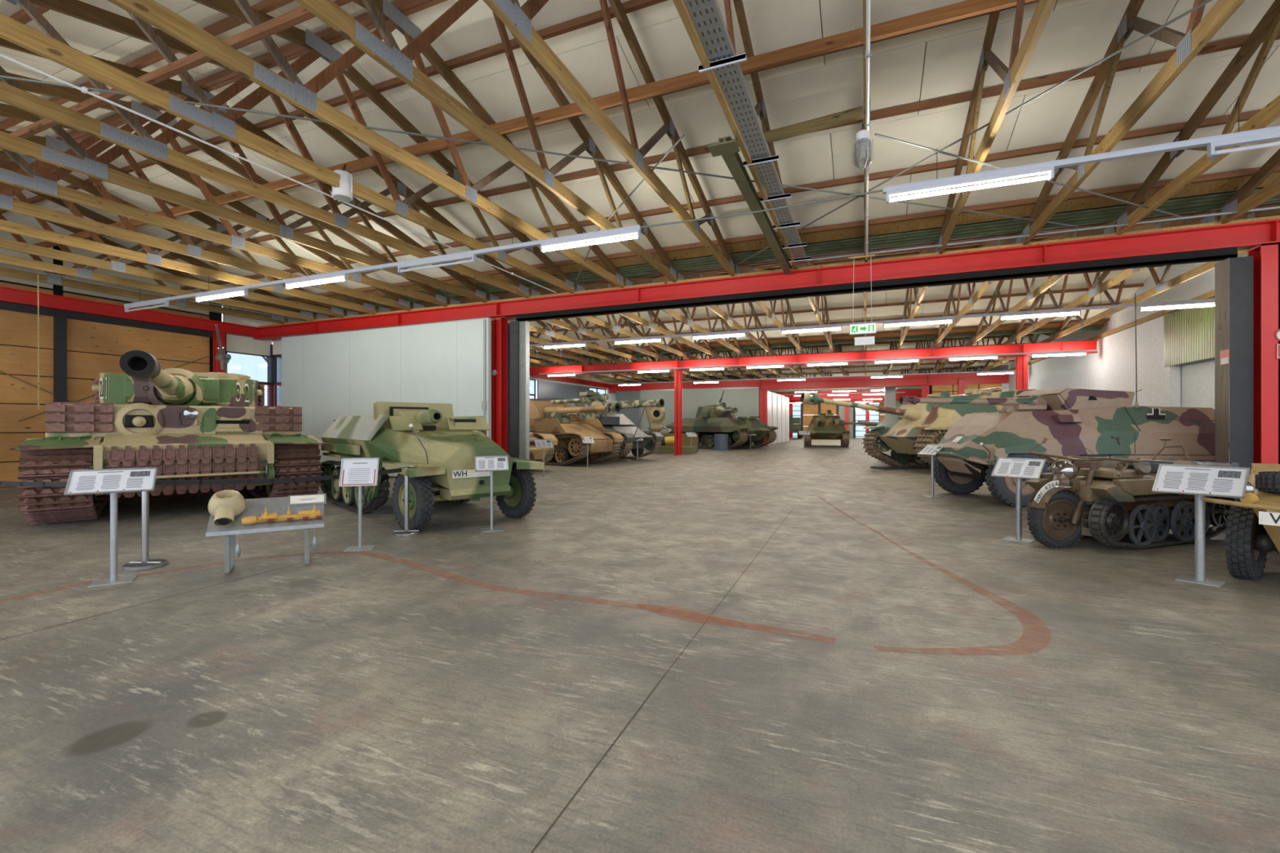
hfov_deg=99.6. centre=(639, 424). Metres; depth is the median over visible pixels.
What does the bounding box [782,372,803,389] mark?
roof truss
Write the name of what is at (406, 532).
barrier post
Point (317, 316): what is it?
roof truss
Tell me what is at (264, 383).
window
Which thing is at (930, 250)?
roof truss
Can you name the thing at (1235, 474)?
print
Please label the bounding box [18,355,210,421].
rod
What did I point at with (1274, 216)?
trim
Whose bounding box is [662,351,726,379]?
roof truss
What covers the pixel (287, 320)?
roof truss
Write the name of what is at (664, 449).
box
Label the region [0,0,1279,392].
ceiling
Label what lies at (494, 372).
no smoking sign
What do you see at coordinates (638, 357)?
roof truss
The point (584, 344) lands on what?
lamp
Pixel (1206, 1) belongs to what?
rod
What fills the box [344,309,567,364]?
roof truss
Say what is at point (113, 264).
roof truss
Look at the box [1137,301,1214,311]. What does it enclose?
lamp
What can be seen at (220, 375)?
hatch
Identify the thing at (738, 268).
roof truss
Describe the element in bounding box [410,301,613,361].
roof truss
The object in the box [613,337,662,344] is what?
lamp
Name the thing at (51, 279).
roof truss
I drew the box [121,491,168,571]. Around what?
barrier post
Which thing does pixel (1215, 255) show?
door track
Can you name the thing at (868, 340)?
box
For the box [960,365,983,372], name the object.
roof truss
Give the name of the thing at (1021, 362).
steel column
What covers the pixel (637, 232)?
lamp
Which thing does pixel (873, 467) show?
floor mat
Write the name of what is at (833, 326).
lamp
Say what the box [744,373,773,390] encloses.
roof truss
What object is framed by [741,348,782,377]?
roof truss
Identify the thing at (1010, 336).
roof truss
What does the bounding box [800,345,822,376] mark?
roof truss
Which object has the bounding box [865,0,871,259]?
conduit
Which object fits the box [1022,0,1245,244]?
roof truss
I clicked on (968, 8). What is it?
stringer
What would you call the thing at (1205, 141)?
ceiling light
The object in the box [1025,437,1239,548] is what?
motorcycle
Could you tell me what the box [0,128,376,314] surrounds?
roof truss
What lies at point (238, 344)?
wall
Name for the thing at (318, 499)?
label
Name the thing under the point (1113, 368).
wall
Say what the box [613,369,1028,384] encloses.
rail
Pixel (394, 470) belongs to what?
belt
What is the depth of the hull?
6.68 m
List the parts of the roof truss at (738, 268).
nail plate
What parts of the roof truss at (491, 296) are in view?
nail plate, nail plate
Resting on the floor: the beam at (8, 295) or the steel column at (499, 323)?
the steel column at (499, 323)
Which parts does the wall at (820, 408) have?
post, panel, panel, post, panel, post, post, panel, panel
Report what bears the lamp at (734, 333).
attached to the rail at (1211, 299)
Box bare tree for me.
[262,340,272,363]
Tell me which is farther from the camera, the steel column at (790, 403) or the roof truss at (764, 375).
the steel column at (790, 403)
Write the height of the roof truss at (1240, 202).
1.918 m
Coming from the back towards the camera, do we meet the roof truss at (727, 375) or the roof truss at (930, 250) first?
the roof truss at (727, 375)
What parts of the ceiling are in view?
panel, panel, panel, panel, panel, panel, panel, panel, panel, panel, panel, panel, panel, panel, panel, panel, panel, panel, panel, panel, panel, panel, panel, panel, panel, panel, panel, panel, panel, panel, panel, panel, panel, panel, panel, panel, panel, panel, panel, panel, panel, panel, panel, panel, panel, panel, panel, panel, panel, panel, panel, panel, panel, panel, panel, panel, panel, panel, panel, panel, panel, panel, panel, panel, panel, panel, panel, panel, panel, panel, panel, panel, panel, panel, panel, panel, panel, panel, panel, panel, panel, panel, panel, panel, panel, panel, panel, panel, panel, panel, panel, panel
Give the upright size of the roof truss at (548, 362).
1.918 m
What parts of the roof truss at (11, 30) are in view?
nail plate, nail plate, nail plate, nail plate, nail plate, nail plate, nail plate, nail plate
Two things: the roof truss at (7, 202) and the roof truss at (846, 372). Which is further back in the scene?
the roof truss at (846, 372)
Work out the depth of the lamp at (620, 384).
37.70 m
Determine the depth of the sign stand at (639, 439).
22.38 m
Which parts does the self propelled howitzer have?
bow plate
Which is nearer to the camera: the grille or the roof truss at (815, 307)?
the grille
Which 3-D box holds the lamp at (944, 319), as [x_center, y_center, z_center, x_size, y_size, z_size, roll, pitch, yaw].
[7.643,-2.812,14.929,1.720,0.125,0.070,0,0,23]
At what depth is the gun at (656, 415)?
32.22 m
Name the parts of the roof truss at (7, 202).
nail plate, nail plate, nail plate, nail plate, nail plate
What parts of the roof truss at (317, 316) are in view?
nail plate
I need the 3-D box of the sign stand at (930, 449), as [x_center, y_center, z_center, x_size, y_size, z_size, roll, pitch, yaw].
[6.087,0.956,11.293,0.277,1.089,0.514,0,0,-9]
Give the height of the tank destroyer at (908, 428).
2.842 m
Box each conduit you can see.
[0,53,555,293]
[0,263,301,320]
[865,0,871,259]
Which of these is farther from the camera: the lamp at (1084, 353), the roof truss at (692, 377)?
the roof truss at (692, 377)
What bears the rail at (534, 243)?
hanging from the roof truss at (156, 148)
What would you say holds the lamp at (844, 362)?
attached to the rail at (1091, 350)
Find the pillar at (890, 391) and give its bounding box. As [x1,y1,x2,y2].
[884,386,895,418]
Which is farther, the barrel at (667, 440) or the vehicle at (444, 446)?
the barrel at (667, 440)
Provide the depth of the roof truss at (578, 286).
18.95 m
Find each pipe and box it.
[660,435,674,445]
[807,205,1279,261]
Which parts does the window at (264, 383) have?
frame, sash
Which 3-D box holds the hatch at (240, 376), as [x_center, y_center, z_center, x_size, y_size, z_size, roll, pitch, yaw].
[-8.527,-1.045,11.603,0.109,0.087,0.160,0,0,3]
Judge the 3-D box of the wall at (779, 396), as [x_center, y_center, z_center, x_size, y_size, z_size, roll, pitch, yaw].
[11.371,-0.515,44.419,0.310,3.970,10.950,0,0,23]
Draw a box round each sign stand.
[63,466,157,586]
[338,457,379,551]
[474,455,509,532]
[533,439,554,479]
[581,436,594,467]
[635,434,644,461]
[685,431,697,446]
[747,434,755,449]
[798,431,809,435]
[917,444,945,497]
[991,457,1045,543]
[1151,463,1249,587]
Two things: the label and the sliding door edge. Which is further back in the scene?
the sliding door edge
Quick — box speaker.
[332,164,352,202]
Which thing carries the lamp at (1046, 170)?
attached to the ceiling light at (1205, 141)
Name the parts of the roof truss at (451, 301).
nail plate, nail plate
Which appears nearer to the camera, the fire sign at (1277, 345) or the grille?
the grille
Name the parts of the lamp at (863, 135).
bulb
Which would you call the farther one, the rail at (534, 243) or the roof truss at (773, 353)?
the roof truss at (773, 353)
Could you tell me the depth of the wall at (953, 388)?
34.39 m
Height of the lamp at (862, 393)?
0.125 m
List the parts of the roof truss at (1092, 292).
nail plate, nail plate, nail plate, nail plate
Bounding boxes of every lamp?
[124,300,168,312]
[177,407,204,426]
[195,288,247,302]
[284,273,348,288]
[397,253,475,273]
[540,229,640,253]
[543,342,586,348]
[547,373,575,376]
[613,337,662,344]
[617,383,641,386]
[637,368,670,373]
[688,366,724,370]
[692,332,746,339]
[693,381,719,383]
[746,364,784,368]
[777,377,805,381]
[781,325,842,333]
[794,391,817,392]
[806,361,848,366]
[832,389,856,391]
[852,123,873,171]
[862,393,884,395]
[870,374,902,377]
[870,388,896,391]
[874,358,919,363]
[883,318,952,327]
[886,166,1053,203]
[948,355,998,360]
[976,371,1013,374]
[999,309,1080,319]
[1031,351,1086,357]
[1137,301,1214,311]
[1207,132,1279,157]
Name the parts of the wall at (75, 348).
wall panel, wall panel, wall panel, wall panel, wall panel, wall panel, wall panel, gable panel, wall post, wall panel, wall rail, wall panel, gable panel, wall panel, wall panel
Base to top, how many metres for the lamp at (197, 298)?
0.125 m
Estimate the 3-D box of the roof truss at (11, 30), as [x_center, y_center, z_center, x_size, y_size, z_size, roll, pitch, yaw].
[-4.298,-4.279,7.398,0.075,1.918,13.590,0,0,23]
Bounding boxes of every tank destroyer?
[800,386,1036,467]
[833,419,912,461]
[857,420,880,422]
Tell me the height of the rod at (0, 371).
3.020 m
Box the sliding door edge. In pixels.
[519,320,529,459]
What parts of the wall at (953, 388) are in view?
wall panel, wall panel, wall panel, wall panel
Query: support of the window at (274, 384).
in the wall at (277, 344)
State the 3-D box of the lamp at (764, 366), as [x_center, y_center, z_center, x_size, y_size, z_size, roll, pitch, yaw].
[5.765,-2.692,24.953,1.720,0.125,0.070,0,0,23]
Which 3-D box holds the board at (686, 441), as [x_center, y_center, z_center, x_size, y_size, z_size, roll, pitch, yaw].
[1.897,0.990,31.711,3.100,1.020,0.080,0,0,23]
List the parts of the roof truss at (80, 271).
nail plate, nail plate, nail plate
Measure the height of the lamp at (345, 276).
0.125 m
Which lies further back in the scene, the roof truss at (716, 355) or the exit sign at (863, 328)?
the roof truss at (716, 355)
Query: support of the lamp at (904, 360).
attached to the rail at (1091, 350)
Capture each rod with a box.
[0,75,1078,226]
[0,370,72,402]
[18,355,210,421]
[37,274,39,408]
[575,240,594,280]
[597,133,684,231]
[734,0,1212,266]
[874,133,1188,219]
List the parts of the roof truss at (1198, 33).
nail plate, nail plate, nail plate, nail plate, nail plate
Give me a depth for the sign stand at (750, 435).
33.29 m
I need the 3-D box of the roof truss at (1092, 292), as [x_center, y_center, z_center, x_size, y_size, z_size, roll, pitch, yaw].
[12.259,-4.279,15.285,0.075,1.918,13.590,0,0,23]
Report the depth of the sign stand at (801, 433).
36.04 m
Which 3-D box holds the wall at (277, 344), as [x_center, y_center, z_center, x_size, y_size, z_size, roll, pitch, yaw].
[1.256,-0.900,12.887,30.604,4.800,0.337,0,0,23]
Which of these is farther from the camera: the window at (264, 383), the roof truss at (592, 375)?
the roof truss at (592, 375)
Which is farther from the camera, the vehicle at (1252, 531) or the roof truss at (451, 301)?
the roof truss at (451, 301)
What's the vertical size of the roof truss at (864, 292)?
1.918 m
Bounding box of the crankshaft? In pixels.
[241,502,321,524]
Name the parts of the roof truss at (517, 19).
nail plate, nail plate, nail plate, nail plate, nail plate, nail plate, nail plate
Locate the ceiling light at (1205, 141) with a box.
[882,96,1279,194]
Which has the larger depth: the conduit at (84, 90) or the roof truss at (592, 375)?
the roof truss at (592, 375)
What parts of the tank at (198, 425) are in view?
nose plate, slot shadow plate, mantlet plate, nose plate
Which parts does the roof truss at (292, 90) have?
nail plate, nail plate, nail plate, nail plate, nail plate, nail plate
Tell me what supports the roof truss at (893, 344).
attached to the ceiling
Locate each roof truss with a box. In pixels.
[0,0,528,297]
[0,0,574,293]
[0,37,486,302]
[0,71,447,306]
[0,102,410,311]
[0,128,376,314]
[0,150,344,318]
[0,188,313,320]
[0,198,285,324]
[107,0,623,288]
[285,315,330,322]
[294,0,676,282]
[314,313,546,364]
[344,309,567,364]
[376,305,590,362]
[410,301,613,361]
[447,296,636,360]
[483,0,734,276]
[487,293,662,359]
[528,288,687,357]
[529,358,625,382]
[546,355,640,382]
[567,356,656,382]
[574,283,714,356]
[589,355,673,381]
[613,355,690,381]
[623,277,742,355]
[636,354,708,380]
[640,377,684,382]
[657,376,694,382]
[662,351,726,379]
[672,0,798,269]
[676,271,771,353]
[687,350,744,378]
[690,375,723,381]
[708,374,739,380]
[714,349,763,378]
[726,373,754,379]
[734,265,801,351]
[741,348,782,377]
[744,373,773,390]
[763,373,788,390]
[770,346,803,377]
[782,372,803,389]
[798,262,833,351]
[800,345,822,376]
[802,372,818,389]
[822,371,833,388]
[831,343,844,375]
[844,370,849,388]
[862,0,871,262]
[862,250,866,348]
[881,368,888,387]
[887,341,900,374]
[898,241,938,346]
[898,368,911,387]
[910,338,937,373]
[915,367,933,386]
[933,337,973,373]
[935,231,1022,345]
[937,366,958,373]
[938,0,1056,253]
[958,334,1013,372]
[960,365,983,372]
[973,221,1115,343]
[983,332,1055,371]
[1012,209,1220,342]
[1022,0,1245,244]
[1054,208,1279,339]
[1115,0,1279,235]
[1220,148,1279,223]
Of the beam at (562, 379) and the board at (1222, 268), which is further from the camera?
the beam at (562, 379)
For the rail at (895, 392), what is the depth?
46.36 m
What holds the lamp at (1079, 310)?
attached to the rail at (1211, 299)
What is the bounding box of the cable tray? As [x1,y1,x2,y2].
[683,0,811,264]
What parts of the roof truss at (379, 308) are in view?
nail plate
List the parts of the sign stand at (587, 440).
panel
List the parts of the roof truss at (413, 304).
nail plate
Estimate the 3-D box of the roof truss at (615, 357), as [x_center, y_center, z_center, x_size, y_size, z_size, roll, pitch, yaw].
[1.190,-4.279,34.687,0.075,1.918,13.590,0,0,23]
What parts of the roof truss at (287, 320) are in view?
nail plate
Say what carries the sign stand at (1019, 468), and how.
on the floor
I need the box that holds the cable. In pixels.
[640,189,883,227]
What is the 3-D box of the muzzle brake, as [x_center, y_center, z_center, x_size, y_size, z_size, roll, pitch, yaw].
[-4.196,0.846,5.518,0.413,0.349,0.308,0,0,39]
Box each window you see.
[226,351,270,406]
[272,354,281,406]
[529,378,535,398]
[589,386,606,401]
[855,404,879,436]
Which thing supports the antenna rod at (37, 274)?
attached to the tank at (198, 425)
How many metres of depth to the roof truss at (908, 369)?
39.86 m
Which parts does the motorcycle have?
lever, number plate, panel, panel, panel, tail lamp arm, tail panel, panel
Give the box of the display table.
[205,496,324,574]
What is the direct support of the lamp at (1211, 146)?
attached to the ceiling light at (1205, 141)
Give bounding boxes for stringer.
[0,0,355,148]
[32,0,1035,248]
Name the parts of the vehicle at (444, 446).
plate, width rod, number plate, plate, chin plate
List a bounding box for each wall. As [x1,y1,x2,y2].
[0,213,653,487]
[222,304,271,355]
[272,317,515,455]
[280,317,492,476]
[607,383,1008,445]
[640,386,759,444]
[767,391,789,444]
[792,400,902,438]
[976,253,1247,408]
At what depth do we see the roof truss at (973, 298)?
15.49 m
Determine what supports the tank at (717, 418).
on the floor
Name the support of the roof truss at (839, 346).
attached to the ceiling
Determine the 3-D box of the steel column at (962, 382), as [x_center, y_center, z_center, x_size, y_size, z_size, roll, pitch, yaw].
[20.233,-0.700,33.981,0.460,4.400,0.260,0,0,23]
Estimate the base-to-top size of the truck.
2.598 m
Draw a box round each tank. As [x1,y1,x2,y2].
[13,324,324,524]
[529,398,608,457]
[666,391,778,448]
[803,409,849,446]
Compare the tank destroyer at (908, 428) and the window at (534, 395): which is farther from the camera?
the window at (534, 395)
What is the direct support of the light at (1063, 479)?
on the motorcycle
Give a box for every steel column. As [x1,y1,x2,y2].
[213,331,225,373]
[490,315,507,453]
[673,369,681,455]
[760,389,767,445]
[789,402,792,437]
[844,406,848,432]
[865,402,869,434]
[921,385,928,397]
[958,378,966,394]
[1015,355,1027,390]
[1247,242,1279,464]
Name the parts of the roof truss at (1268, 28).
nail plate, nail plate, nail plate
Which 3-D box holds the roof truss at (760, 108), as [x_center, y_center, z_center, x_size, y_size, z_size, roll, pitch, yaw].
[0.734,-4.279,5.301,0.075,1.918,13.590,0,0,23]
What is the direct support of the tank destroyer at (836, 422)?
on the floor
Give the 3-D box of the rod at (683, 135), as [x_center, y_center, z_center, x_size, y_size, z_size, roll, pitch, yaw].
[-0.116,-3.450,8.039,0.024,0.026,3.430,0,0,-22]
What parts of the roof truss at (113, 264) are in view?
nail plate, nail plate, nail plate, nail plate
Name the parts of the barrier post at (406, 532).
plate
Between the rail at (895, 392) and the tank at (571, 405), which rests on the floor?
the tank at (571, 405)
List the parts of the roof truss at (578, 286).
nail plate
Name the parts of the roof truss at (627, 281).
nail plate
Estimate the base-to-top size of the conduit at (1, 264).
0.040 m
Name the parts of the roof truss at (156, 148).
nail plate, nail plate, nail plate, nail plate, nail plate, nail plate, nail plate, nail plate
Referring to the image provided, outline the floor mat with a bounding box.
[870,466,922,469]
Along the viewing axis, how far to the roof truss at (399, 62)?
6.49 m
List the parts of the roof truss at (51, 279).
nail plate, nail plate, nail plate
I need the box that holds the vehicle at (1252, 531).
[1202,462,1279,580]
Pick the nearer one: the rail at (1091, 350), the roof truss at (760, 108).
the roof truss at (760, 108)
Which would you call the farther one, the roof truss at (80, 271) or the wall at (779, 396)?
the wall at (779, 396)
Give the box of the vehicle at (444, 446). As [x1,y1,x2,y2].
[318,401,544,529]
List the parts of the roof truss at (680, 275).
nail plate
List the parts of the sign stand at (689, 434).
panel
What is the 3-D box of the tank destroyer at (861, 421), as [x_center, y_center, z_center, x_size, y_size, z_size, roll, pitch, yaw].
[14.347,0.366,26.253,7.650,2.253,2.788,0,0,-1]
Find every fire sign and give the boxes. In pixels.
[1220,349,1229,364]
[1275,343,1279,359]
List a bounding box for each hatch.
[217,373,228,377]
[238,373,247,378]
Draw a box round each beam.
[0,286,260,337]
[253,218,1279,340]
[529,340,1097,376]
[529,375,610,388]
[608,372,1008,393]
[763,106,862,143]
[774,389,921,399]
[789,397,911,402]
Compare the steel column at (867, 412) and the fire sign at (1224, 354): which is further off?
the steel column at (867, 412)
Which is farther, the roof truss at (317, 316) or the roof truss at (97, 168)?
the roof truss at (317, 316)
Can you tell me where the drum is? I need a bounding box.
[711,434,731,450]
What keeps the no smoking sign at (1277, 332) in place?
attached to the steel column at (1266, 256)
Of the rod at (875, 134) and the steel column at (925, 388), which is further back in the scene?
the steel column at (925, 388)
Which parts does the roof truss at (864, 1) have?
nail plate, nail plate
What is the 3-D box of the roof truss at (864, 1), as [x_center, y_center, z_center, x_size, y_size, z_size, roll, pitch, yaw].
[2.000,-4.279,4.773,0.075,1.918,13.590,0,0,23]
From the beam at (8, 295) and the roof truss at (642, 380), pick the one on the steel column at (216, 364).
the beam at (8, 295)
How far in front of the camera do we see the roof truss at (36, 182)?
9.31 m
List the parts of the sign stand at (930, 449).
panel, frame, post, plate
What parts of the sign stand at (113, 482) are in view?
frame, panel, plate, post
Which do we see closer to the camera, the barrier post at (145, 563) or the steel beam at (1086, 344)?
the barrier post at (145, 563)
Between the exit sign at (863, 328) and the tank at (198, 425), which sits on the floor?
the tank at (198, 425)
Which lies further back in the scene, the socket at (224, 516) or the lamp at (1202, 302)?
the lamp at (1202, 302)
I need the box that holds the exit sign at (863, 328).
[848,253,875,334]
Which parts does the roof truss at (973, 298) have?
nail plate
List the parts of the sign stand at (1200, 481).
plate, post, panel, frame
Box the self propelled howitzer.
[529,398,623,465]
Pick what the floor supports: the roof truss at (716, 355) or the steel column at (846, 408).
the steel column at (846, 408)
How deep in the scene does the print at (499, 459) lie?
7.79 m
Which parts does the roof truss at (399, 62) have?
nail plate, nail plate, nail plate, nail plate, nail plate, nail plate, nail plate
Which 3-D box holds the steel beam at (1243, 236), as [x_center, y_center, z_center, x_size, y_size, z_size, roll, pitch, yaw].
[0.787,-3.103,12.673,29.900,0.406,0.300,0,0,23]
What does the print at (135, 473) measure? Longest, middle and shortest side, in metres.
0.144 x 0.067 x 0.002 m
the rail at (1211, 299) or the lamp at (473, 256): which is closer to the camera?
the lamp at (473, 256)
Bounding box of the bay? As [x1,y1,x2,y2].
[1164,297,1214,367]
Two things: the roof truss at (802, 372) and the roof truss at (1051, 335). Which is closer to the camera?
the roof truss at (1051, 335)
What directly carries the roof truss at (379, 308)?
attached to the ceiling
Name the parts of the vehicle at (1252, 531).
axle arm, number plate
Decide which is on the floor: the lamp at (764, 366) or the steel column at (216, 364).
the steel column at (216, 364)
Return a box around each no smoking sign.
[491,368,497,375]
[1275,328,1279,341]
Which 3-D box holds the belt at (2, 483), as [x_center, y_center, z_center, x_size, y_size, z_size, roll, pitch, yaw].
[-7.800,0.665,6.596,5.539,0.170,0.004,0,0,19]
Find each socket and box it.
[213,506,234,527]
[1133,401,1140,408]
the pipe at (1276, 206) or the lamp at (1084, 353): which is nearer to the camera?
the pipe at (1276, 206)
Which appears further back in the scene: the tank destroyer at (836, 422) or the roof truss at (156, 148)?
the tank destroyer at (836, 422)
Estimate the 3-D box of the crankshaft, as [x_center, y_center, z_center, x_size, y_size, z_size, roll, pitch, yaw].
[-3.742,0.926,5.670,0.697,0.178,0.107,0,0,-31]
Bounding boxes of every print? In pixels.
[129,471,150,476]
[497,457,505,461]
[1028,461,1040,466]
[1217,470,1241,478]
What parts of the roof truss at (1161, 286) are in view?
nail plate, nail plate, nail plate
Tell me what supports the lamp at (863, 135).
hanging from the roof truss at (864, 1)
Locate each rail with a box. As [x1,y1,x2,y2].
[124,222,641,306]
[529,288,1214,346]
[538,338,1097,374]
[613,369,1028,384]
[769,387,910,391]
[780,391,905,395]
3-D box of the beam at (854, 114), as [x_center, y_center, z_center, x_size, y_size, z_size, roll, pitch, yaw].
[1.985,-3.630,6.621,1.476,0.195,0.135,0,0,25]
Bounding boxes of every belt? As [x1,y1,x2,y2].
[0,481,66,486]
[155,467,401,484]
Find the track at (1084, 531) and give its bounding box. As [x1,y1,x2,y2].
[1080,504,1211,536]
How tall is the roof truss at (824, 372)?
1.918 m
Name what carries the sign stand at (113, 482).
on the floor
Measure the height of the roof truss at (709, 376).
1.918 m
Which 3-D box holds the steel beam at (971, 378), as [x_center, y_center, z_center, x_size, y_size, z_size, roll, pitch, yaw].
[10.045,-2.913,38.391,27.200,0.726,0.300,0,0,23]
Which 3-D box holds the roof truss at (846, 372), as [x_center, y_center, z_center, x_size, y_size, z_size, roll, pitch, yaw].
[16.498,-4.279,43.095,0.075,1.918,13.590,0,0,23]
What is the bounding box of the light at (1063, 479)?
[1052,473,1079,490]
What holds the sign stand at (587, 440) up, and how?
on the floor
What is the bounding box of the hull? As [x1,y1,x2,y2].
[1074,472,1213,511]
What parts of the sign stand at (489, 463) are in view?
post, plate, panel, frame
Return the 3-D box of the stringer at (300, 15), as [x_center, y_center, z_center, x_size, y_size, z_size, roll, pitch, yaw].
[-2.449,-3.590,4.520,30.000,0.080,0.060,0,0,23]
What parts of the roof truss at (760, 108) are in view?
nail plate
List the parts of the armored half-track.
plate, nose plate, width rod, latch handle, latch handle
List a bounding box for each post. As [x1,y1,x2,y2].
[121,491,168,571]
[267,344,276,406]
[391,464,420,537]
[510,320,519,463]
[1229,256,1253,501]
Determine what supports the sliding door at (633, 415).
attached to the steel beam at (971, 378)
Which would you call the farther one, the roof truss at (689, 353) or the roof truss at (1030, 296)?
the roof truss at (689, 353)
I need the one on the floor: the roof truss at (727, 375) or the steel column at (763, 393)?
the steel column at (763, 393)
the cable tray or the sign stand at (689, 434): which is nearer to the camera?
the cable tray
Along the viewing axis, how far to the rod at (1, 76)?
6.67 m
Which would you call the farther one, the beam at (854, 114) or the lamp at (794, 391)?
the lamp at (794, 391)
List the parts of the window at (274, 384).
frame, sash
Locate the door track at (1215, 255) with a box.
[515,247,1237,321]
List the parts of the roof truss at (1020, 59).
nail plate, nail plate, nail plate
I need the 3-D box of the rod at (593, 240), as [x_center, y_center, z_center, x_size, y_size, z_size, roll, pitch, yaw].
[-1.129,-3.425,11.196,0.024,0.076,3.221,0,0,-14]
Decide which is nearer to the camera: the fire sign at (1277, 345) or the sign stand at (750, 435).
the fire sign at (1277, 345)
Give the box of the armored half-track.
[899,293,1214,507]
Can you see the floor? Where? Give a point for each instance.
(790, 646)
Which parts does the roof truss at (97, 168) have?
nail plate, nail plate, nail plate, nail plate, nail plate, nail plate, nail plate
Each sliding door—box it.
[537,380,589,399]
[616,391,640,429]
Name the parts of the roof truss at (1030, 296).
nail plate, nail plate, nail plate, nail plate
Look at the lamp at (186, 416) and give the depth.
9.24 m
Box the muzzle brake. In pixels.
[208,489,245,527]
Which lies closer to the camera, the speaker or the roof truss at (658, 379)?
the speaker
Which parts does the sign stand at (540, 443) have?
post, panel, frame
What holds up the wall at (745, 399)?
attached to the steel beam at (971, 378)
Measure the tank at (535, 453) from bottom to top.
2.282 m
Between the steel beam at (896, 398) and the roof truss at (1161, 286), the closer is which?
the roof truss at (1161, 286)
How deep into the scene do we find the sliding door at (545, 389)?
36.09 m
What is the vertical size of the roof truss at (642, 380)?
1.918 m
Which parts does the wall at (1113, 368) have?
wall plate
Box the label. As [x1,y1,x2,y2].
[288,493,326,506]
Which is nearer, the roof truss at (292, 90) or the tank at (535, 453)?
the roof truss at (292, 90)
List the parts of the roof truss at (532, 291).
nail plate, nail plate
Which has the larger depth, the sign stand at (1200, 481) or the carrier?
the carrier
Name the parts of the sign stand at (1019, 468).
panel, frame, plate, post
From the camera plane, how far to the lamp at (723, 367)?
26.01 m
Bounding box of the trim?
[257,215,1279,327]
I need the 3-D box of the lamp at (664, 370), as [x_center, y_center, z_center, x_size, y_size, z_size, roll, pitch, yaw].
[0.670,-2.692,27.077,1.720,0.125,0.070,0,0,23]
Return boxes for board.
[647,432,697,451]
[1214,257,1229,510]
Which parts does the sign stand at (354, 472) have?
panel, frame, plate, post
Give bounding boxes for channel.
[707,135,791,274]
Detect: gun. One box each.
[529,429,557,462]
[575,390,664,443]
[644,406,671,432]
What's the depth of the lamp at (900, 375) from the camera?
31.48 m
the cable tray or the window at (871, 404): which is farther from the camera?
the window at (871, 404)
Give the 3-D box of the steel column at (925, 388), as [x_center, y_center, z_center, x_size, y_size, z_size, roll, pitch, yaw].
[18.360,-0.525,34.816,0.460,4.050,0.360,0,0,23]
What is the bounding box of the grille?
[333,195,351,202]
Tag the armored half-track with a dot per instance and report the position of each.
(1076, 422)
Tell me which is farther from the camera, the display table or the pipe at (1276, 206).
the pipe at (1276, 206)
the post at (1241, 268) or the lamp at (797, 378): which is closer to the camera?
the post at (1241, 268)
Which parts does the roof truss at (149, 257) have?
nail plate, nail plate, nail plate, nail plate, nail plate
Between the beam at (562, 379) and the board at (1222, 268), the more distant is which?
the beam at (562, 379)
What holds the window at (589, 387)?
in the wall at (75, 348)
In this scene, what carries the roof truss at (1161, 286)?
attached to the ceiling
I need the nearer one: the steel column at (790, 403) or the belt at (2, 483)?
the belt at (2, 483)
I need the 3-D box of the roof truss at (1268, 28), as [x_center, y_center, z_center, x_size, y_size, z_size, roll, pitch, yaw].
[5.761,-4.279,3.205,0.075,1.918,13.590,0,0,23]
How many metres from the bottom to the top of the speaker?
0.509 m
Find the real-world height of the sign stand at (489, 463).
1.056 m
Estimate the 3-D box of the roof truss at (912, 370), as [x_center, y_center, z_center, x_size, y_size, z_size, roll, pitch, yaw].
[15.006,-4.279,28.928,0.075,1.918,13.590,0,0,23]
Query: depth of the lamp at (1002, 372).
29.41 m
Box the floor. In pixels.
[0,435,1279,852]
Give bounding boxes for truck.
[789,414,801,439]
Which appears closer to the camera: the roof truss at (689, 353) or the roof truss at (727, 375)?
the roof truss at (689, 353)
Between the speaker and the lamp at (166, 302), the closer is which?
the speaker
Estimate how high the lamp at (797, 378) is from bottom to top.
0.125 m
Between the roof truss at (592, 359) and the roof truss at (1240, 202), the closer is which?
the roof truss at (1240, 202)
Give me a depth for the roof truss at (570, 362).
36.47 m
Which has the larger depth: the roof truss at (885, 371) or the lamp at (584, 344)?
the roof truss at (885, 371)
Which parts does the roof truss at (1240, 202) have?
nail plate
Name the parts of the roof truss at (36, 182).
nail plate, nail plate, nail plate, nail plate, nail plate, nail plate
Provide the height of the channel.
0.155 m
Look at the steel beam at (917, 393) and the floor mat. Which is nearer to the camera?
the floor mat
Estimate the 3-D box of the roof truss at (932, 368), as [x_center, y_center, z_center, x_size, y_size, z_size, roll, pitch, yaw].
[21.507,-4.279,41.007,0.075,1.918,13.590,0,0,23]
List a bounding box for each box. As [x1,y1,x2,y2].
[656,445,697,453]
[854,336,874,350]
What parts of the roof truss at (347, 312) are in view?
nail plate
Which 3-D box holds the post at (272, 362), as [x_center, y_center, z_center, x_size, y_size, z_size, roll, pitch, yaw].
[-12.893,-0.650,18.971,0.200,4.300,0.200,0,0,23]
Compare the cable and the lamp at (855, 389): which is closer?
the cable
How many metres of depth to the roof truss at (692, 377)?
41.58 m
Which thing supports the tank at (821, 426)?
on the floor
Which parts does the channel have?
plate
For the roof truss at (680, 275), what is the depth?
18.10 m
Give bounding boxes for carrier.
[585,413,663,461]
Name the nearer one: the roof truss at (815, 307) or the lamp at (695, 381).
the roof truss at (815, 307)

